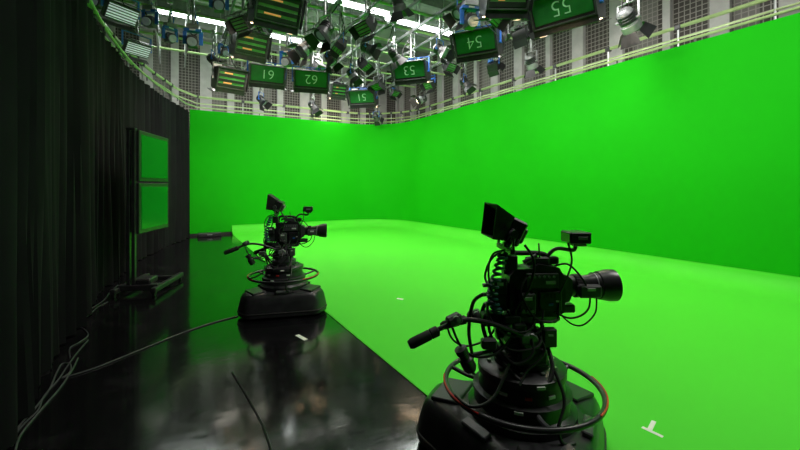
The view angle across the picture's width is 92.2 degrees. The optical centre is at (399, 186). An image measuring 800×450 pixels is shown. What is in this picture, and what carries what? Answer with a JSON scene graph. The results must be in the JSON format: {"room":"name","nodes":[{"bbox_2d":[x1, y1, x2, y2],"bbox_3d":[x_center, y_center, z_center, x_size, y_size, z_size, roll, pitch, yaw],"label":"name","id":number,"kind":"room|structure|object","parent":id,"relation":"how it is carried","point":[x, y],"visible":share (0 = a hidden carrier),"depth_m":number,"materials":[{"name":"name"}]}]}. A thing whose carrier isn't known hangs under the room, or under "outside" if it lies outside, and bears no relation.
{"room":"studio","nodes":[
{"label":"studio","id":0,"kind":"room"},
{"bbox_2d":[96,20,394,231],"bbox_3d":[-5.494,-2.050,16.537,12.400,7.600,0.100,0,0,-30],"label":"wall","id":1,"kind":"structure","parent":0,"point":[189,76],"depth_m":15.47,"materials":[{"name":"metal"}]},
{"bbox_2d":[139,28,152,87],"bbox_3d":[-9.332,-3.300,14.167,0.420,5.100,0.120,0,0,-30],"label":"trim","id":2,"kind":"structure","parent":1,"relation":"attached to","point":[149,60],"depth_m":14.13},
{"bbox_2d":[171,34,178,104],"bbox_3d":[-8.555,-3.300,14.621,0.260,5.100,0.120,0,0,-30],"label":"trim","id":3,"kind":"structure","parent":1,"relation":"attached to","point":[174,54],"depth_m":14.58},
{"bbox_2d":[200,39,211,110],"bbox_3d":[-7.640,-3.300,15.156,0.420,5.100,0.120,0,0,-30],"label":"trim","id":4,"kind":"structure","parent":1,"relation":"attached to","point":[205,66],"depth_m":15.09,"materials":[{"name":"paint"}]},
{"bbox_2d":[227,55,233,112],"bbox_3d":[-6.863,-3.300,15.610,0.260,5.100,0.120,0,0,-30],"label":"trim","id":5,"kind":"structure","parent":1,"relation":"attached to","point":[229,96],"depth_m":15.55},
{"bbox_2d":[253,87,263,115],"bbox_3d":[-5.948,-3.300,16.145,0.420,5.100,0.120,0,0,-30],"label":"trim","id":6,"kind":"structure","parent":1,"relation":"attached to","point":[255,89],"depth_m":16.06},
{"bbox_2d":[277,52,282,117],"bbox_3d":[-5.171,-3.300,16.599,0.260,5.100,0.120,0,0,-30],"label":"trim","id":7,"kind":"structure","parent":1,"relation":"attached to","point":[279,92],"depth_m":16.53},
{"bbox_2d":[299,57,308,119],"bbox_3d":[-4.256,-3.300,17.133,0.420,5.100,0.120,0,0,-30],"label":"trim","id":8,"kind":"structure","parent":1,"relation":"attached to","point":[303,97],"depth_m":17.07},
{"bbox_2d":[321,60,326,120],"bbox_3d":[-3.479,-3.300,17.587,0.260,5.100,0.120,0,0,-30],"label":"trim","id":9,"kind":"structure","parent":1,"relation":"attached to","point":[323,96],"depth_m":17.54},
{"bbox_2d":[341,63,349,123],"bbox_3d":[-2.563,-3.300,18.122,0.420,5.100,0.120,0,0,-30],"label":"trim","id":10,"kind":"structure","parent":1,"relation":"attached to","point":[344,104],"depth_m":18.06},
{"bbox_2d":[378,70,386,123],"bbox_3d":[-0.871,-3.300,19.111,0.420,5.100,0.120,0,0,-30],"label":"trim","id":11,"kind":"structure","parent":1,"relation":"attached to","point":[382,98],"depth_m":19.07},
{"bbox_2d":[97,0,485,62],"bbox_3d":[-0.423,-5.900,7.860,12.400,0.100,20.000,0,0,-30],"label":"ceiling","id":12,"kind":"structure","parent":0,"point":[385,58],"depth_m":13.86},
{"bbox_2d":[151,0,160,63],"bbox_3d":[-5.274,-5.047,8.153,0.069,1.586,12.400,0,0,-30],"label":"rail","id":13,"kind":"object","parent":12,"relation":"hanging from","point":[156,29],"visible":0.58,"depth_m":11.44,"materials":[{"name":"grey metal"}]},
{"bbox_2d":[100,0,143,33],"bbox_3d":[-5.066,-3.611,7.050,0.403,1.398,0.660,0,0,25],"label":"led panel light","id":14,"kind":"object","parent":13,"relation":"hanging from","point":[111,9],"visible":0.98,"depth_m":7.03,"materials":[{"name":"black metal"}]},
{"bbox_2d":[121,0,154,64],"bbox_3d":[-6.040,-3.611,8.898,0.416,1.398,0.660,0,0,27],"label":"led panel light","id":15,"kind":"object","parent":13,"relation":"hanging from","point":[131,47],"visible":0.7,"depth_m":8.90,"materials":[{"name":"black metal"}]},
{"bbox_2d":[141,0,158,27],"bbox_3d":[-5.208,-3.813,7.983,0.350,0.993,0.256,0,0,1],"label":"light","id":16,"kind":"object","parent":13,"relation":"hanging from","point":[149,21],"visible":0.99,"depth_m":7.96,"materials":[{"name":"blue paint"}]},
{"bbox_2d":[184,0,190,66],"bbox_3d":[-4.627,-5.047,8.531,0.069,1.586,12.400,0,0,-30],"label":"rail","id":17,"kind":"object","parent":12,"relation":"hanging from","point":[187,20],"visible":0.56,"depth_m":11.28,"materials":[{"name":"grey metal"}]},
{"bbox_2d":[183,0,202,48],"bbox_3d":[-3.997,-3.497,7.438,0.305,1.627,0.307,0,0,28],"label":"light","id":18,"kind":"object","parent":17,"relation":"hanging from","point":[192,41],"visible":1,"depth_m":7.41,"materials":[{"name":"blue paint"}]},
{"bbox_2d":[212,0,235,57],"bbox_3d":[-3.850,-5.047,8.985,0.069,1.586,12.400,0,0,-30],"label":"rail","id":19,"kind":"object","parent":12,"relation":"hanging from","point":[233,1],"visible":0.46,"depth_m":10.89,"materials":[{"name":"grey metal"}]},
{"bbox_2d":[206,30,226,65],"bbox_3d":[-5.058,-3.722,10.628,0.532,1.176,0.438,0,0,-10],"label":"spotlight","id":20,"kind":"object","parent":19,"relation":"hanging from","point":[211,57],"visible":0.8,"depth_m":10.55,"materials":[{"name":"black metal"}]},
{"bbox_2d":[218,36,228,57],"bbox_3d":[-5.096,-4.141,11.180,0.255,0.721,0.350,0,0,43],"label":"light","id":21,"kind":"object","parent":19,"relation":"hanging from","point":[221,43],"visible":0.71,"depth_m":11.12,"materials":[{"name":"blue paint"}]},
{"bbox_2d":[208,16,249,95],"bbox_3d":[-4.299,-3.339,9.735,0.860,1.941,0.795,0,0,-41],"label":"softlight","id":22,"kind":"object","parent":19,"relation":"hanging from","point":[226,79],"visible":0.85,"depth_m":9.62,"materials":[{"name":"black metal"}]},
{"bbox_2d":[222,0,252,38],"bbox_3d":[-3.256,-3.679,7.791,0.571,1.262,0.465,0,0,29],"label":"floodlight","id":23,"kind":"object","parent":19,"relation":"hanging from","point":[235,24],"visible":0.74,"depth_m":7.83,"materials":[{"name":"black metal"}]},
{"bbox_2d":[93,10,390,70],"bbox_3d":[-5.005,-5.700,15.700,12.100,0.300,0.160,0,0,-30],"label":"trim","id":24,"kind":"structure","parent":12,"relation":"attached to","point":[206,35],"depth_m":14.39,"materials":[{"name":"metal"}]},
{"bbox_2d":[131,0,429,59],"bbox_3d":[-3.945,-5.700,13.887,12.100,0.300,0.160,0,0,-30],"label":"trim","id":25,"kind":"structure","parent":12,"relation":"attached to","point":[178,5],"depth_m":12.61,"materials":[{"name":"metal"}]},
{"bbox_2d":[271,32,323,46],"bbox_3d":[-4.038,-5.612,14.134,2.600,0.475,0.240,0,0,-30],"label":"strip light","id":26,"kind":"object","parent":12,"relation":"hanging from","point":[274,35],"visible":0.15,"depth_m":14.04,"materials":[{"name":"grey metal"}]},
{"bbox_2d":[271,0,337,65],"bbox_3d":[-2.037,-5.047,10.045,0.069,1.586,12.400,0,0,-30],"label":"rail","id":27,"kind":"object","parent":12,"relation":"hanging from","point":[335,5],"visible":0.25,"depth_m":10.18,"materials":[{"name":"grey metal"}]},
{"bbox_2d":[256,88,272,110],"bbox_3d":[-5.070,-3.576,14.325,0.586,1.468,0.486,0,0,13],"label":"spotlight","id":28,"kind":"object","parent":27,"relation":"hanging from","point":[262,101],"visible":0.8,"depth_m":14.31,"materials":[{"name":"black metal"}]},
{"bbox_2d":[291,52,330,94],"bbox_3d":[-2.502,-3.475,10.824,1.100,1.670,0.795,0,0,-16],"label":"softlight","id":29,"kind":"object","parent":27,"relation":"hanging from","point":[305,80],"visible":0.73,"depth_m":10.71,"materials":[{"name":"black metal"}]},
{"bbox_2d":[324,11,343,73],"bbox_3d":[-1.641,-3.562,9.460,0.495,1.495,0.438,0,0,22],"label":"spotlight","id":30,"kind":"object","parent":27,"relation":"hanging from","point":[331,61],"visible":0.71,"depth_m":9.47,"materials":[{"name":"black metal"}]},
{"bbox_2d":[329,0,346,61],"bbox_3d":[-1.470,-3.639,8.883,0.418,1.342,0.536,0,0,-24],"label":"floodlight","id":31,"kind":"object","parent":27,"relation":"hanging from","point":[339,47],"visible":0.96,"depth_m":8.89,"materials":[{"name":"black metal"}]},
{"bbox_2d":[348,0,377,43],"bbox_3d":[-0.748,-3.606,7.641,0.453,1.408,0.560,0,0,-43],"label":"floodlight","id":32,"kind":"object","parent":27,"relation":"hanging from","point":[367,26],"visible":1,"depth_m":7.66,"materials":[{"name":"black metal"}]},
{"bbox_2d":[290,0,383,81],"bbox_3d":[-1.346,-5.047,10.448,0.069,1.586,12.400,0,0,-30],"label":"rail","id":33,"kind":"object","parent":12,"relation":"hanging from","point":[376,2],"visible":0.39,"depth_m":10.78,"materials":[{"name":"grey metal"}]},
{"bbox_2d":[126,29,390,74],"bbox_3d":[-3.206,-4.425,13.415,10.400,0.070,0.067,0,0,-30],"label":"pipe","id":34,"kind":"object","parent":33,"relation":"on","point":[140,31],"visible":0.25,"depth_m":11.92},
{"bbox_2d":[152,46,415,87],"bbox_3d":[-3.812,-4.425,14.451,10.400,0.070,0.067,0,0,-30],"label":"pipe","id":35,"kind":"object","parent":33,"relation":"on","point":[165,48],"visible":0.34,"depth_m":13.19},
{"bbox_2d":[116,0,461,68],"bbox_3d":[-2.197,-4.425,11.688,10.400,0.070,0.067,0,0,-30],"label":"pipe","id":36,"kind":"object","parent":33,"relation":"on","point":[126,1],"visible":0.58,"depth_m":10.01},
{"bbox_2d":[140,18,444,74],"bbox_3d":[-2.702,-4.425,12.552,10.400,0.070,0.067,0,0,-30],"label":"pipe","id":37,"kind":"object","parent":33,"relation":"on","point":[160,22],"visible":0.19,"depth_m":11.89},
{"bbox_2d":[308,93,322,118],"bbox_3d":[-2.891,-3.345,13.245,0.556,1.931,0.486,0,0,3],"label":"spotlight","id":38,"kind":"object","parent":33,"relation":"hanging from","point":[314,108],"visible":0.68,"depth_m":13.15,"materials":[{"name":"black metal"}]},
{"bbox_2d":[311,49,325,70],"bbox_3d":[-2.501,-3.898,12.054,0.459,0.823,0.564,0,0,26],"label":"floodlight","id":39,"kind":"object","parent":33,"relation":"hanging from","point":[321,65],"visible":0.62,"depth_m":11.97,"materials":[{"name":"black metal"}]},
{"bbox_2d":[200,0,480,60],"bbox_3d":[-1.693,-4.425,10.825,10.400,0.070,0.067,0,0,-30],"label":"pipe","id":40,"kind":"object","parent":33,"relation":"on","point":[235,6],"visible":0.33,"depth_m":11.40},
{"bbox_2d":[162,0,177,43],"bbox_3d":[-5.295,-3.820,8.895,0.256,0.980,0.350,0,0,33],"label":"light","id":41,"kind":"object","parent":40,"relation":"hanging from","point":[171,38],"visible":1,"depth_m":8.87,"materials":[{"name":"blue paint"}]},
{"bbox_2d":[346,26,364,88],"bbox_3d":[-1.196,-3.487,10.317,0.500,1.645,0.438,0,0,8],"label":"spotlight","id":42,"kind":"object","parent":33,"relation":"hanging from","point":[354,78],"visible":0.94,"depth_m":10.28,"materials":[{"name":"grey metal"}]},
{"bbox_2d":[360,12,381,62],"bbox_3d":[-0.725,-3.708,9.506,0.544,1.204,0.438,0,0,11],"label":"spotlight","id":43,"kind":"object","parent":33,"relation":"hanging from","point":[370,49],"visible":0.64,"depth_m":9.44,"materials":[{"name":"black metal"}]},
{"bbox_2d":[307,3,452,39],"bbox_3d":[-1.188,-4.425,9.961,10.400,0.070,0.067,0,0,-30],"label":"pipe","id":44,"kind":"object","parent":33,"relation":"on","point":[310,5],"visible":0.48,"depth_m":10.36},
{"bbox_2d":[225,3,272,64],"bbox_3d":[-3.376,-3.575,8.664,0.860,1.471,0.795,0,0,-38],"label":"softlight","id":45,"kind":"object","parent":44,"relation":"hanging from","point":[253,47],"visible":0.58,"depth_m":8.56,"materials":[{"name":"black metal"}]},
{"bbox_2d":[390,0,414,21],"bbox_3d":[0.010,-3.921,8.288,0.486,0.778,0.554,0,0,31],"label":"spotlight","id":46,"kind":"object","parent":33,"relation":"hanging from","point":[400,10],"visible":1,"depth_m":8.16,"materials":[{"name":"black metal"}]},
{"bbox_2d":[370,0,512,39],"bbox_3d":[-0.683,-4.425,9.098,10.400,0.070,0.067,0,0,-30],"label":"pipe","id":47,"kind":"object","parent":33,"relation":"on","point":[381,2],"visible":0.19,"depth_m":9.71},
{"bbox_2d":[209,0,228,13],"bbox_3d":[-3.435,-3.820,7.306,0.350,0.980,0.257,0,0,-24],"label":"light","id":48,"kind":"object","parent":47,"relation":"hanging from","point":[219,6],"visible":1,"depth_m":7.27,"materials":[{"name":"blue paint"}]},
{"bbox_2d":[460,0,479,30],"bbox_3d":[1.136,-3.423,6.163,0.350,1.774,0.256,0,0,-15],"label":"light","id":49,"kind":"object","parent":33,"relation":"hanging from","point":[467,21],"visible":0.95,"depth_m":6.14,"materials":[{"name":"blue paint"}]},
{"bbox_2d":[474,0,533,20],"bbox_3d":[1.511,-3.362,5.526,0.780,1.895,0.795,0,0,-2],"label":"softlight","id":50,"kind":"object","parent":33,"relation":"hanging from","point":[489,9],"visible":1,"depth_m":5.49,"materials":[{"name":"black metal"}]},
{"bbox_2d":[342,0,369,10],"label":"strip light","id":51,"kind":"object","parent":12,"relation":"hanging from","point":[354,4],"depth_m":11.46,"materials":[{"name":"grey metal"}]},
{"bbox_2d":[322,0,421,68],"bbox_3d":[-0.655,-5.047,10.852,0.069,1.586,12.400,0,0,-30],"label":"rail","id":52,"kind":"object","parent":12,"relation":"hanging from","point":[415,2],"visible":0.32,"depth_m":10.68,"materials":[{"name":"grey metal"}]},
{"bbox_2d":[357,52,374,76],"bbox_3d":[-0.982,-3.829,11.534,0.483,0.962,0.613,0,0,16],"label":"floodlight","id":53,"kind":"object","parent":52,"relation":"hanging from","point":[363,64],"visible":0.78,"depth_m":11.49,"materials":[{"name":"black metal"}]},
{"bbox_2d":[387,21,407,70],"bbox_3d":[-0.069,-3.682,10.020,0.523,1.257,0.438,0,0,-25],"label":"spotlight","id":54,"kind":"object","parent":52,"relation":"hanging from","point":[397,60],"visible":0.99,"depth_m":9.91,"materials":[{"name":"black metal"}]},
{"bbox_2d":[442,0,468,30],"bbox_3d":[1.136,-3.713,7.564,0.563,1.194,0.462,0,0,-29],"label":"spotlight","id":55,"kind":"object","parent":52,"relation":"hanging from","point":[449,19],"visible":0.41,"depth_m":7.63,"materials":[{"name":"black metal"}]},
{"bbox_2d":[483,17,510,36],"bbox_3d":[1.727,-3.532,6.838,0.492,1.555,0.604,0,0,35],"label":"floodlight","id":56,"kind":"object","parent":52,"relation":"hanging from","point":[500,24],"visible":0.27,"depth_m":7.01,"materials":[{"name":"black metal"}]},
{"bbox_2d":[302,0,450,43],"bbox_3d":[-2.886,-5.700,12.073,12.100,0.300,0.160,0,0,-30],"label":"trim","id":57,"kind":"structure","parent":12,"relation":"attached to","point":[319,11],"depth_m":13.20,"materials":[{"name":"metal"}]},
{"bbox_2d":[328,0,463,86],"bbox_3d":[0.036,-5.047,11.255,0.069,1.586,12.400,0,0,-30],"label":"rail","id":58,"kind":"object","parent":12,"relation":"hanging from","point":[452,3],"visible":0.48,"depth_m":10.67,"materials":[{"name":"grey metal"}]},
{"bbox_2d":[326,73,348,100],"bbox_3d":[-2.522,-4.145,15.593,0.780,1.216,0.795,0,0,-26],"label":"softlight","id":59,"kind":"object","parent":58,"relation":"hanging from","point":[337,90],"visible":0.94,"depth_m":15.48,"materials":[{"name":"black metal"}]},
{"bbox_2d":[346,70,380,108],"bbox_3d":[-1.299,-3.545,13.524,1.100,1.530,0.795,0,0,12],"label":"softlight","id":60,"kind":"object","parent":58,"relation":"hanging from","point":[361,98],"visible":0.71,"depth_m":13.41,"materials":[{"name":"black metal"}]},
{"bbox_2d":[366,56,385,95],"bbox_3d":[-0.783,-3.662,12.462,0.488,1.297,0.622,0,0,-42],"label":"floodlight","id":61,"kind":"object","parent":58,"relation":"hanging from","point":[378,85],"visible":0.94,"depth_m":12.50,"materials":[{"name":"black metal"}]},
{"bbox_2d":[390,32,432,85],"bbox_3d":[0.308,-3.594,10.773,1.100,1.432,0.795,0,0,19],"label":"softlight","id":62,"kind":"object","parent":58,"relation":"hanging from","point":[416,71],"visible":0.95,"depth_m":10.66,"materials":[{"name":"black metal"}]},
{"bbox_2d":[433,13,454,64],"bbox_3d":[1.077,-3.677,9.528,0.573,1.266,0.462,0,0,39],"label":"spotlight","id":63,"kind":"object","parent":58,"relation":"hanging from","point":[440,50],"visible":1,"depth_m":9.55,"materials":[{"name":"grey metal"}]},
{"bbox_2d":[449,12,505,64],"bbox_3d":[1.685,-3.541,8.419,1.100,1.538,0.795,0,0,28],"label":"softlight","id":64,"kind":"object","parent":58,"relation":"hanging from","point":[482,43],"visible":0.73,"depth_m":8.29,"materials":[{"name":"black metal"}]},
{"bbox_2d":[527,0,610,39],"bbox_3d":[2.795,-3.481,6.519,1.220,1.658,0.795,0,0,43],"label":"softlight","id":65,"kind":"object","parent":58,"relation":"hanging from","point":[548,17],"visible":0.93,"depth_m":6.45,"materials":[{"name":"black metal"}]},
{"bbox_2d":[347,0,475,86],"bbox_3d":[0.726,-5.047,11.659,0.069,1.586,12.400,0,0,-30],"label":"rail","id":66,"kind":"object","parent":12,"relation":"hanging from","point":[456,23],"visible":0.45,"depth_m":11.91,"materials":[{"name":"grey metal"}]},
{"bbox_2d":[384,14,452,35],"bbox_3d":[0.675,-5.612,13.000,2.600,0.475,0.240,0,0,-30],"label":"strip light","id":67,"kind":"object","parent":12,"relation":"hanging from","point":[408,22],"visible":0.56,"depth_m":12.91,"materials":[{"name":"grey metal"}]},
{"bbox_2d":[384,11,491,79],"bbox_3d":[1.417,-5.047,12.063,0.069,1.586,12.400,0,0,-30],"label":"rail","id":68,"kind":"object","parent":12,"relation":"hanging from","point":[433,53],"visible":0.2,"depth_m":12.77,"materials":[{"name":"grey metal"}]},
{"bbox_2d":[388,76,401,100],"bbox_3d":[-0.161,-3.838,14.811,0.425,0.943,0.529,0,0,38],"label":"floodlight","id":69,"kind":"object","parent":68,"relation":"hanging from","point":[394,92],"visible":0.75,"depth_m":14.81,"materials":[{"name":"black metal"}]},
{"bbox_2d":[419,56,436,94],"bbox_3d":[0.920,-3.704,12.716,0.456,1.212,0.560,0,0,-34],"label":"floodlight","id":70,"kind":"object","parent":68,"relation":"hanging from","point":[424,86],"visible":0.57,"depth_m":12.72,"materials":[{"name":"black metal"}]},
{"bbox_2d":[441,48,460,77],"bbox_3d":[1.577,-3.859,11.815,0.572,0.901,0.466,0,0,-44],"label":"floodlight","id":71,"kind":"object","parent":68,"relation":"hanging from","point":[450,67],"visible":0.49,"depth_m":11.83,"materials":[{"name":"black metal"}]},
{"bbox_2d":[512,19,534,48],"bbox_3d":[3.056,-3.857,9.430,0.456,0.906,0.570,0,0,-30],"label":"floodlight","id":72,"kind":"object","parent":68,"relation":"hanging from","point":[520,37],"visible":0.72,"depth_m":9.31,"materials":[{"name":"black metal"}]},
{"bbox_2d":[615,0,656,49],"bbox_3d":[4.370,-3.471,7.248,0.712,1.677,0.580,0,0,-28],"label":"spotlight","id":73,"kind":"object","parent":68,"relation":"hanging from","point":[627,18],"visible":1,"depth_m":7.10,"materials":[{"name":"grey metal"}]},
{"bbox_2d":[406,0,488,23],"bbox_3d":[-1.826,-5.700,10.260,12.100,0.300,0.160,0,0,-30],"label":"trim","id":74,"kind":"structure","parent":12,"relation":"attached to","point":[437,5],"depth_m":11.90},
{"bbox_2d":[377,17,530,88],"bbox_3d":[2.021,-5.047,12.416,0.069,1.586,12.400,0,0,-30],"label":"rail","id":75,"kind":"object","parent":12,"relation":"hanging from","point":[524,23],"visible":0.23,"depth_m":13.60,"materials":[{"name":"grey metal"}]},
{"bbox_2d":[409,83,427,109],"bbox_3d":[0.723,-3.606,14.399,0.663,1.408,0.533,0,0,-24],"label":"spotlight","id":76,"kind":"object","parent":75,"relation":"hanging from","point":[422,98],"visible":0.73,"depth_m":14.36,"materials":[{"name":"grey metal"}]},
{"bbox_2d":[459,62,477,95],"bbox_3d":[2.172,-3.612,12.258,0.569,1.396,0.486,0,0,25],"label":"spotlight","id":77,"kind":"object","parent":75,"relation":"hanging from","point":[467,85],"visible":0.84,"depth_m":12.24,"materials":[{"name":"black metal"}]},
{"bbox_2d":[486,57,505,76],"bbox_3d":[2.800,-3.767,11.230,0.416,1.086,0.512,0,0,-34],"label":"floodlight","id":78,"kind":"object","parent":75,"relation":"hanging from","point":[493,66],"visible":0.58,"depth_m":11.11,"materials":[{"name":"black metal"}]},
{"bbox_2d":[524,24,545,78],"bbox_3d":[3.489,-3.578,10.088,0.556,1.465,0.486,0,0,-40],"label":"spotlight","id":79,"kind":"object","parent":75,"relation":"hanging from","point":[532,66],"visible":0.86,"depth_m":9.96,"materials":[{"name":"grey metal"}]},
{"bbox_3d":[-2.986,-5.047,9.490,0.069,1.586,12.400,0,0,-30],"label":"rail","id":80,"kind":"object","parent":12,"relation":"hanging from","visible":0},
{"bbox_2d":[247,41,287,90],"bbox_3d":[-3.686,-3.523,10.668,1.100,1.574,0.795,0,0,-25],"label":"softlight","id":81,"kind":"object","parent":80,"relation":"hanging from","point":[270,76],"visible":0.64,"depth_m":10.54,"materials":[{"name":"black metal"}]},
{"bbox_2d":[279,33,293,67],"bbox_3d":[-2.580,-3.517,8.752,0.317,1.585,0.299,0,0,44],"label":"light","id":82,"kind":"object","parent":80,"relation":"hanging from","point":[285,61],"visible":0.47,"depth_m":8.72,"materials":[{"name":"blue paint"}]},
{"bbox_2d":[285,0,313,67],"bbox_3d":[-1.903,-3.326,7.426,0.536,1.968,0.438,0,0,-41],"label":"spotlight","id":83,"kind":"object","parent":80,"relation":"hanging from","point":[303,49],"visible":0.81,"depth_m":7.46,"materials":[{"name":"grey metal"}]},
{"bbox_2d":[303,0,333,53],"bbox_3d":[-1.336,-3.304,6.469,0.438,2.011,0.511,0,0,41],"label":"spotlight","id":84,"kind":"object","parent":80,"relation":"hanging from","point":[323,32],"visible":1,"depth_m":6.51,"materials":[{"name":"black metal"}]},
{"bbox_2d":[7,228,799,449],"bbox_3d":[-0.423,1.846,7.860,12.400,0.208,20.000,0,0,-30],"label":"floor","id":85,"kind":"structure","parent":0,"point":[714,369],"depth_m":3.95,"materials":[{"name":"paint"}]},
{"bbox_2d":[11,362,71,446],"bbox_3d":[-2.943,1.743,3.218,0.128,0.014,1.420,0,0,-29],"label":"cable","id":86,"kind":"object","parent":85,"relation":"on","point":[48,390],"visible":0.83,"depth_m":3.39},
{"bbox_2d":[14,357,78,449],"bbox_3d":[-2.903,1.743,3.203,0.065,0.014,1.631,0,0,-28],"label":"cable","id":87,"kind":"object","parent":85,"relation":"on","point":[55,393],"visible":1,"depth_m":3.01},
{"bbox_2d":[18,340,87,430],"bbox_3d":[-3.113,1.744,3.526,0.047,0.012,1.940,0,0,-27],"label":"cable","id":88,"kind":"object","parent":85,"relation":"on","point":[27,420],"visible":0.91,"depth_m":3.36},
{"bbox_2d":[0,0,189,449],"bbox_3d":[-3.939,-0.438,5.190,1.106,4.345,17.718,0,0,-26],"label":"curtain","id":89,"kind":"object","parent":85,"relation":"on","point":[68,98],"visible":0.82,"depth_m":4.20,"materials":[{"name":"black fabric"}]},
{"bbox_2d":[109,127,182,297],"bbox_3d":[-4.339,0.395,6.753,0.660,2.710,1.400,0,0,-10],"label":"display stand","id":90,"kind":"object","parent":85,"relation":"on","point":[146,153],"visible":1,"depth_m":6.43,"materials":[{"name":"black metal"}]},
{"bbox_2d":[62,316,237,378],"bbox_3d":[-2.660,1.742,4.369,0.113,0.015,1.914,0,0,27],"label":"cable","id":91,"kind":"object","parent":85,"relation":"on","point":[234,316],"visible":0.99,"depth_m":4.12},
{"bbox_2d":[231,371,271,449],"bbox_3d":[-1.157,1.744,3.012,0.053,0.012,1.502,0,0,-33],"label":"cable","id":92,"kind":"object","parent":85,"relation":"on","point":[232,371],"visible":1,"depth_m":2.97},
{"bbox_2d":[224,194,326,319],"bbox_3d":[-1.730,0.922,5.561,1.344,1.641,1.118,0,0,-8],"label":"camera","id":93,"kind":"object","parent":85,"relation":"on","point":[284,290],"visible":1,"depth_m":5.28,"materials":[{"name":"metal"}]},
{"bbox_2d":[266,194,279,209],"bbox_3d":[-1.806,0.213,5.479,0.142,0.223,0.290,0,0,-8],"label":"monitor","id":94,"kind":"object","parent":93,"relation":"attached to","point":[272,201],"depth_m":5.35,"materials":[{"name":"plastic"}]},
{"bbox_2d":[407,202,622,449],"bbox_3d":[0.732,0.923,2.348,1.388,1.643,1.180,0,0,-2],"label":"camera","id":95,"kind":"object","parent":85,"relation":"on","point":[520,396],"visible":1,"depth_m":2.32,"materials":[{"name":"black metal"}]},
{"bbox_2d":[481,202,514,240],"bbox_3d":[0.619,0.213,2.445,0.142,0.223,0.290,0,0,-2],"label":"hood","id":96,"kind":"object","parent":95,"relation":"attached to","point":[497,223],"depth_m":2.32,"materials":[{"name":"plastic"}]},
{"bbox_2d":[562,230,590,243],"bbox_3d":[1.111,0.315,2.432,0.130,0.070,0.140,0,0,-2],"label":"monitor","id":97,"kind":"object","parent":95,"relation":"on","point":[569,236],"depth_m":2.36,"materials":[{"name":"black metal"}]},
{"bbox_2d":[190,13,799,276],"bbox_3d":[2.538,-0.545,10.607,19.744,4.410,6.726,0,0,36],"label":"wall","id":98,"kind":"structure","parent":0,"point":[691,151],"depth_m":9.23,"materials":[{"name":"paint"}]},
{"bbox_2d":[87,0,799,123],"bbox_3d":[-0.136,-2.960,7.800,10.574,0.820,18.605,0,0,-30],"label":"guard rail","id":99,"kind":"object","parent":98,"relation":"attached to","point":[678,27],"visible":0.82,"depth_m":10.40,"materials":[{"name":"metal"}]},
{"bbox_2d":[232,219,799,303],"bbox_3d":[1.175,1.583,8.211,6.674,0.333,17.994,0,0,-30],"label":"trim","id":100,"kind":"structure","parent":98,"relation":"attached to","point":[786,288],"depth_m":8.09,"materials":[{"name":"paint"}]},
{"bbox_2d":[405,0,778,121],"bbox_3d":[4.973,-2.050,11.013,0.100,7.600,20.000,0,0,-30],"label":"wall","id":101,"kind":"structure","parent":0,"point":[684,11],"depth_m":10.44,"materials":[{"name":"metal"}]},
{"bbox_2d":[399,86,404,122],"bbox_3d":[0.090,-3.300,19.151,0.120,5.100,0.340,0,0,-30],"label":"trim","id":102,"kind":"structure","parent":101,"relation":"attached to","point":[401,88],"depth_m":19.03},
{"bbox_2d":[437,55,443,113],"bbox_3d":[1.724,-3.300,16.354,0.120,5.100,0.340,0,0,-30],"label":"trim","id":103,"kind":"structure","parent":101,"relation":"attached to","point":[440,78],"depth_m":16.26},
{"bbox_2d":[453,58,460,108],"bbox_3d":[2.269,-3.300,15.422,0.120,5.100,0.340,0,0,-30],"label":"trim","id":104,"kind":"structure","parent":101,"relation":"attached to","point":[456,84],"depth_m":15.31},
{"bbox_2d":[474,61,478,102],"bbox_3d":[2.860,-3.300,14.412,0.120,5.100,0.160,0,0,-30],"label":"trim","id":105,"kind":"structure","parent":101,"relation":"attached to","point":[476,63],"depth_m":14.36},
{"bbox_2d":[491,55,499,98],"bbox_3d":[3.359,-3.300,13.557,0.120,5.100,0.340,0,0,-30],"label":"trim","id":106,"kind":"structure","parent":101,"relation":"attached to","point":[495,79],"depth_m":13.47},
{"bbox_2d":[514,21,523,91],"bbox_3d":[3.904,-3.300,12.624,0.120,5.100,0.340,0,0,-30],"label":"trim","id":107,"kind":"structure","parent":101,"relation":"attached to","point":[518,53],"depth_m":12.57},
{"bbox_2d":[545,34,552,83],"bbox_3d":[4.494,-3.300,11.614,0.120,5.100,0.160,0,0,-30],"label":"trim","id":108,"kind":"structure","parent":101,"relation":"attached to","point":[549,39],"depth_m":11.56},
{"bbox_2d":[572,25,585,75],"bbox_3d":[4.994,-3.300,10.759,0.120,5.100,0.340,0,0,-30],"label":"trim","id":109,"kind":"structure","parent":101,"relation":"attached to","point":[579,33],"depth_m":10.70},
{"bbox_2d":[609,0,624,65],"bbox_3d":[5.539,-3.300,9.827,0.120,5.100,0.340,0,0,-30],"label":"trim","id":110,"kind":"structure","parent":101,"relation":"attached to","point":[615,32],"depth_m":9.82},
{"bbox_2d":[662,0,672,50],"bbox_3d":[6.129,-3.300,8.817,0.120,5.100,0.160,0,0,-30],"label":"trim","id":111,"kind":"structure","parent":101,"relation":"attached to","point":[667,5],"depth_m":8.77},
{"bbox_2d":[709,0,731,37],"bbox_3d":[6.628,-3.300,7.962,0.120,5.100,0.340,0,0,-30],"label":"trim","id":112,"kind":"structure","parent":101,"relation":"attached to","point":[715,6],"depth_m":7.93,"materials":[{"name":"paint"}]},
{"bbox_2d":[779,0,799,17],"bbox_3d":[7.173,-3.300,7.029,0.120,5.100,0.340,0,0,-30],"label":"trim","id":113,"kind":"structure","parent":101,"relation":"attached to","point":[782,3],"depth_m":7.04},
{"bbox_3d":[-0.179,-4.425,8.235,10.400,0.070,0.067,0,0,-30],"label":"pipe","id":114,"kind":"object","parent":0,"visible":0},
{"bbox_2d":[243,0,305,36],"bbox_3d":[-2.246,-3.575,6.972,0.960,1.471,0.795,0,0,-35],"label":"softlight","id":115,"kind":"object","parent":114,"relation":"hanging from","point":[284,16],"visible":1,"depth_m":6.88,"materials":[{"name":"black metal"}]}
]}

